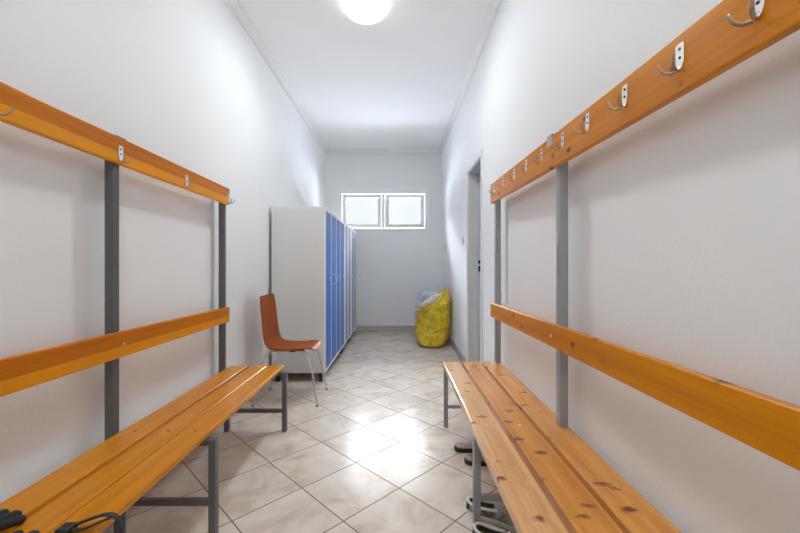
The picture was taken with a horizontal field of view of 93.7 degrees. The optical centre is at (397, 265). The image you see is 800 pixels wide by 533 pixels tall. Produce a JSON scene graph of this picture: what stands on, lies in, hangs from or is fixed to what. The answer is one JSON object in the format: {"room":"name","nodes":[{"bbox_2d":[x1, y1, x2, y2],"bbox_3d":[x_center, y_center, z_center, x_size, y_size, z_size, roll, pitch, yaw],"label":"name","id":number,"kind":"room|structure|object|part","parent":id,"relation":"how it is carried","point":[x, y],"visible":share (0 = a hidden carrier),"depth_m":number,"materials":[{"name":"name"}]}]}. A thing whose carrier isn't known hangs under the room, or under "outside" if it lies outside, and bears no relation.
{"room":"changing room","nodes":[
{"label":"changing room","id":0,"kind":"room"},
{"bbox_2d":[0,0,325,502],"bbox_3d":[-1.380,-0.450,2.620,0.200,3.200,8.440,0,0,0],"label":"wall","id":1,"kind":"structure","parent":0,"point":[183,82],"depth_m":1.81,"materials":[{"name":"white paint"}]},
{"bbox_2d":[226,0,327,153],"bbox_3d":[-1.252,-2.013,2.620,0.055,0.075,8.040,0,0,0],"label":"trim","id":2,"kind":"structure","parent":1,"relation":"attached to","point":[236,6],"depth_m":3.68,"materials":[{"name":"white paint"}]},
{"bbox_2d":[104,331,516,532],"bbox_3d":[-0.253,1.225,2.620,2.455,0.150,8.440,0,0,0],"label":"floor","id":3,"kind":"structure","parent":0,"point":[376,454],"depth_m":2.23,"materials":[{"name":"beige tile"}]},
{"bbox_2d":[0,81,287,532],"bbox_3d":[-1.004,0.298,1.555,0.467,1.703,2.210,0,0,0],"label":"bench","id":4,"kind":"object","parent":3,"relation":"on","point":[114,476],"visible":1,"depth_m":1.55,"materials":[{"name":"wood"}]},
{"bbox_2d":[0,509,26,530],"bbox_3d":[-1.095,0.687,0.903,0.141,0.034,0.304,0,0,7],"label":"glove","id":5,"kind":"object","parent":4,"relation":"on","point":[8,519],"visible":1,"depth_m":1.01,"materials":[{"name":"black fabric"}]},
{"bbox_2d":[12,530,39,532],"bbox_3d":[-0.953,0.687,0.821,0.142,0.034,0.304,0,0,0],"label":"glove","id":6,"kind":"object","parent":4,"relation":"on","point":[16,531],"visible":1,"depth_m":0.96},
{"bbox_2d":[54,512,124,532],"bbox_3d":[-0.811,0.741,0.816,0.157,0.173,0.431,0,0,0],"label":"bag","id":7,"kind":"object","parent":4,"relation":"on","point":[68,527],"visible":1,"depth_m":1.00,"materials":[{"name":"black fabric"}]},
{"bbox_3d":[-1.190,-0.489,1.538,0.025,0.127,2.175,0,0,0],"label":"hook rail","id":8,"kind":"part","parent":4,"relation":"part of","materials":[{"name":"orange wood"}]},
{"bbox_3d":[-1.190,0.332,1.538,0.025,0.116,2.175,0,0,0],"label":"backrest","id":9,"kind":"part","parent":4,"relation":"part of","materials":[{"name":"orange wood"}]},
{"bbox_3d":[-1.187,0.941,1.600,0.030,0.410,0.032,0,0,0],"label":"leg","id":10,"kind":"part","parent":4,"relation":"part of","materials":[{"name":"paint"}]},
{"bbox_3d":[-0.787,0.941,1.600,0.031,0.410,0.032,0,0,0],"label":"leg","id":11,"kind":"part","parent":4,"relation":"part of","materials":[{"name":"paint"}]},
{"bbox_3d":[-1.187,0.941,2.605,0.030,0.410,0.032,0,0,0],"label":"leg","id":12,"kind":"part","parent":4,"relation":"part of","materials":[{"name":"paint"}]},
{"bbox_3d":[-0.787,0.941,2.605,0.031,0.410,0.032,0,0,0],"label":"leg","id":13,"kind":"part","parent":4,"relation":"part of","materials":[{"name":"paint"}]},
{"bbox_2d":[251,294,327,406],"bbox_3d":[-0.923,0.701,3.270,0.549,0.898,0.435,0,0,0],"label":"chair","id":14,"kind":"object","parent":3,"relation":"on","point":[272,338],"visible":0.93,"depth_m":3.24,"materials":[{"name":"red wood"}]},
{"bbox_3d":[-1.046,0.922,3.103,0.296,0.443,0.094,0,0,0],"label":"leg","id":15,"kind":"part","parent":14,"relation":"part of","materials":[{"name":"silver metal"}]},
{"bbox_3d":[-1.049,0.922,3.427,0.305,0.443,0.042,0,0,15],"label":"leg","id":16,"kind":"part","parent":14,"relation":"part of","materials":[{"name":"silver metal"}]},
{"bbox_3d":[-0.754,0.923,3.108,0.222,0.443,0.034,0,0,21],"label":"leg","id":17,"kind":"part","parent":14,"relation":"part of","materials":[{"name":"silver metal"}]},
{"bbox_3d":[-0.754,0.923,3.432,0.222,0.443,0.034,0,0,-21],"label":"leg","id":18,"kind":"part","parent":14,"relation":"part of","materials":[{"name":"silver metal"}]},
{"bbox_2d":[271,207,343,381],"bbox_3d":[-0.942,0.283,4.350,0.615,1.733,1.300,0,0,0],"label":"tall cabinet","id":19,"kind":"object","parent":3,"relation":"on","point":[307,243],"visible":0.94,"depth_m":3.70,"materials":[{"name":"grey metal"}]},
{"bbox_3d":[-0.725,0.237,3.871,0.016,1.577,0.294,0,0,0],"label":"door","id":20,"kind":"part","parent":19,"relation":"part of","materials":[{"name":"blue metal"}]},
{"bbox_3d":[-0.724,0.238,4.350,0.018,1.640,1.300,0,0,0],"label":"frame","id":21,"kind":"part","parent":19,"relation":"part of","materials":[{"name":"metal"}]},
{"bbox_3d":[-0.725,0.237,4.190,0.016,1.577,0.294,0,0,0],"label":"door","id":22,"kind":"part","parent":19,"relation":"part of","materials":[{"name":"blue metal"}]},
{"bbox_3d":[-0.725,0.237,4.510,0.016,1.577,0.294,0,0,0],"label":"door","id":23,"kind":"part","parent":19,"relation":"part of","materials":[{"name":"blue metal"}]},
{"bbox_3d":[-0.725,0.237,4.829,0.016,1.577,0.294,0,0,0],"label":"door","id":24,"kind":"part","parent":19,"relation":"part of","materials":[{"name":"blue metal"}]},
{"bbox_2d":[341,223,352,351],"bbox_3d":[-0.942,0.283,5.371,0.615,1.733,0.718,0,0,0],"label":"tall cabinet","id":25,"kind":"object","parent":3,"relation":"on","point":[347,230],"visible":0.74,"depth_m":5.32,"materials":[{"name":"grey metal"}]},
{"bbox_3d":[-0.725,0.237,5.219,0.016,1.577,0.190,0,0,0],"label":"door","id":26,"kind":"part","parent":25,"relation":"part of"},
{"bbox_3d":[-0.724,0.238,5.371,0.018,1.640,0.718,0,0,0],"label":"frame","id":27,"kind":"part","parent":25,"relation":"part of","materials":[{"name":"grey metal"}]},
{"bbox_3d":[-0.725,0.237,5.523,0.016,1.577,0.190,0,0,0],"label":"door","id":28,"kind":"part","parent":25,"relation":"part of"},
{"bbox_2d":[348,228,355,340],"bbox_3d":[-0.977,0.283,6.101,0.547,1.733,0.718,0,0,0],"label":"tall cabinet","id":29,"kind":"object","parent":3,"relation":"on","point":[353,233],"visible":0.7,"depth_m":6.04,"materials":[{"name":"grey metal"}]},
{"bbox_3d":[-0.725,0.237,5.949,0.016,1.577,0.190,0,0,0],"label":"door","id":30,"kind":"part","parent":29,"relation":"part of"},
{"bbox_3d":[-0.724,0.238,6.101,0.018,1.640,0.718,0,0,0],"label":"frame","id":31,"kind":"part","parent":29,"relation":"part of","materials":[{"name":"grey metal"}]},
{"bbox_3d":[-0.725,0.237,6.253,0.016,1.577,0.190,0,0,0],"label":"door","id":32,"kind":"part","parent":29,"relation":"part of","materials":[{"name":"metal"}]},
{"bbox_2d":[415,289,450,347],"bbox_3d":[0.503,0.739,5.406,0.528,0.822,0.508,0,0,0],"label":"bag","id":33,"kind":"object","parent":3,"relation":"on","point":[432,322],"visible":1,"depth_m":5.22,"materials":[{"name":"yellow plastic"}]},
{"bbox_2d":[454,442,481,453],"bbox_3d":[0.487,1.109,2.337,0.270,0.081,0.112,0,0,0],"label":"slipper","id":34,"kind":"object","parent":3,"relation":"on","point":[461,447],"visible":0.3,"depth_m":2.32,"materials":[{"name":"brown rubber"}]},
{"bbox_2d":[464,454,486,465],"bbox_3d":[0.523,1.109,2.183,0.270,0.081,0.112,0,0,0],"label":"slipper","id":35,"kind":"object","parent":3,"relation":"on","point":[468,459],"visible":0.23,"depth_m":2.16,"materials":[{"name":"brown rubber"}]},
{"bbox_2d":[466,496,516,531],"bbox_3d":[0.451,1.111,1.691,0.290,0.077,0.101,0,0,21],"label":"sneaker","id":36,"kind":"object","parent":3,"relation":"on","point":[496,513],"visible":0.5,"depth_m":1.68,"materials":[{"name":"grey fabric"}]},
{"bbox_2d":[472,522,512,532],"bbox_3d":[0.442,1.111,1.507,0.291,0.077,0.101,0,0,25],"label":"sneaker","id":37,"kind":"object","parent":3,"relation":"on","point":[478,527],"visible":1,"depth_m":1.57,"materials":[{"name":"white fabric"}]},
{"bbox_2d":[443,0,799,532],"bbox_3d":[0.531,0.280,1.587,0.413,1.740,2.275,0,0,0],"label":"bench","id":38,"kind":"object","parent":3,"relation":"on","point":[546,477],"visible":1,"depth_m":1.15,"materials":[{"name":"orange wood"}]},
{"bbox_3d":[0.342,0.940,2.685,0.030,0.413,0.032,0,0,0],"label":"leg","id":39,"kind":"part","parent":38,"relation":"part of","materials":[{"name":"grey metal"}]},
{"bbox_3d":[0.342,0.940,1.630,0.030,0.413,0.032,0,0,0],"label":"leg","id":40,"kind":"part","parent":38,"relation":"part of","materials":[{"name":"grey metal"}]},
{"bbox_3d":[0.681,-0.496,1.585,0.025,0.188,2.270,0,0,0],"label":"hook rail","id":41,"kind":"part","parent":38,"relation":"part of","materials":[{"name":"orange wood"}]},
{"bbox_3d":[0.681,0.302,1.585,0.025,0.129,2.270,0,0,0],"label":"backrest","id":42,"kind":"part","parent":38,"relation":"part of","materials":[{"name":"orange wood"}]},
{"bbox_2d":[239,0,490,148],"bbox_3d":[-0.253,-2.125,2.620,2.455,0.150,8.440,0,0,0],"label":"ceiling","id":43,"kind":"structure","parent":0,"point":[395,81],"depth_m":3.80,"materials":[{"name":"white paint"}]},
{"bbox_2d":[345,0,385,23],"bbox_3d":[-0.253,-1.999,2.930,0.326,0.102,0.326,0,0,0],"label":"ceiling lamp","id":44,"kind":"object","parent":43,"relation":"attached to","point":[359,11],"visible":1,"depth_m":2.88,"materials":[{"name":"white"}]},
{"bbox_2d":[326,154,441,325],"bbox_3d":[-0.253,-0.450,6.740,2.055,3.200,0.200,0,0,0],"label":"wall","id":45,"kind":"structure","parent":0,"point":[393,267],"depth_m":6.64,"materials":[{"name":"white paint"}]},
{"bbox_2d":[338,188,427,229],"bbox_3d":[-0.259,-1.006,6.675,1.593,0.742,0.081,0,0,0],"label":"window","id":46,"kind":"structure","parent":45,"relation":"in","point":[383,195],"depth_m":6.64,"materials":[{"name":"white plastic"}]},
{"bbox_2d":[326,149,440,153],"bbox_3d":[-0.253,-2.013,6.612,2.031,0.075,0.055,0,0,0],"label":"trim","id":47,"kind":"structure","parent":45,"relation":"attached to","point":[330,151],"depth_m":6.61,"materials":[{"name":"white paint"}]},
{"bbox_2d":[354,326,414,330],"bbox_3d":[-0.253,1.103,6.634,2.031,0.095,0.012,0,0,0],"label":"baseboard","id":48,"kind":"structure","parent":45,"relation":"attached to","point":[358,328],"depth_m":6.63,"materials":[{"name":"tile"}]},
{"bbox_2d":[415,290,438,319],"bbox_3d":[0.518,0.772,6.120,0.513,0.754,0.556,0,0,0],"label":"bag","id":49,"kind":"object","parent":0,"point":[422,296],"visible":0.22,"depth_m":5.95,"materials":[{"name":"plastic"}]},
{"bbox_2d":[442,0,799,532],"bbox_3d":[0.875,-0.450,2.620,0.200,3.200,8.440,0,0,0],"label":"wall","id":50,"kind":"structure","parent":0,"point":[684,222],"depth_m":1.16,"materials":[{"name":"white paint"}]},
{"bbox_2d":[447,335,465,361],"bbox_3d":[0.769,1.103,2.620,0.012,0.095,8.040,0,0,0],"label":"baseboard","id":51,"kind":"structure","parent":50,"relation":"attached to","point":[460,355],"depth_m":4.89,"materials":[{"name":"tile"}]},
{"bbox_2d":[439,0,501,153],"bbox_3d":[0.748,-2.013,2.620,0.055,0.075,8.040,0,0,0],"label":"trim","id":52,"kind":"structure","parent":50,"relation":"attached to","point":[494,6],"depth_m":3.68,"materials":[{"name":"white paint"}]},
{"bbox_2d":[466,149,482,363],"bbox_3d":[0.868,0.040,3.810,0.210,2.220,0.780,0,0,0],"label":"door","id":53,"kind":"structure","parent":50,"relation":"in","point":[474,178],"depth_m":4.14,"materials":[{"name":"grey paint"}]}
]}

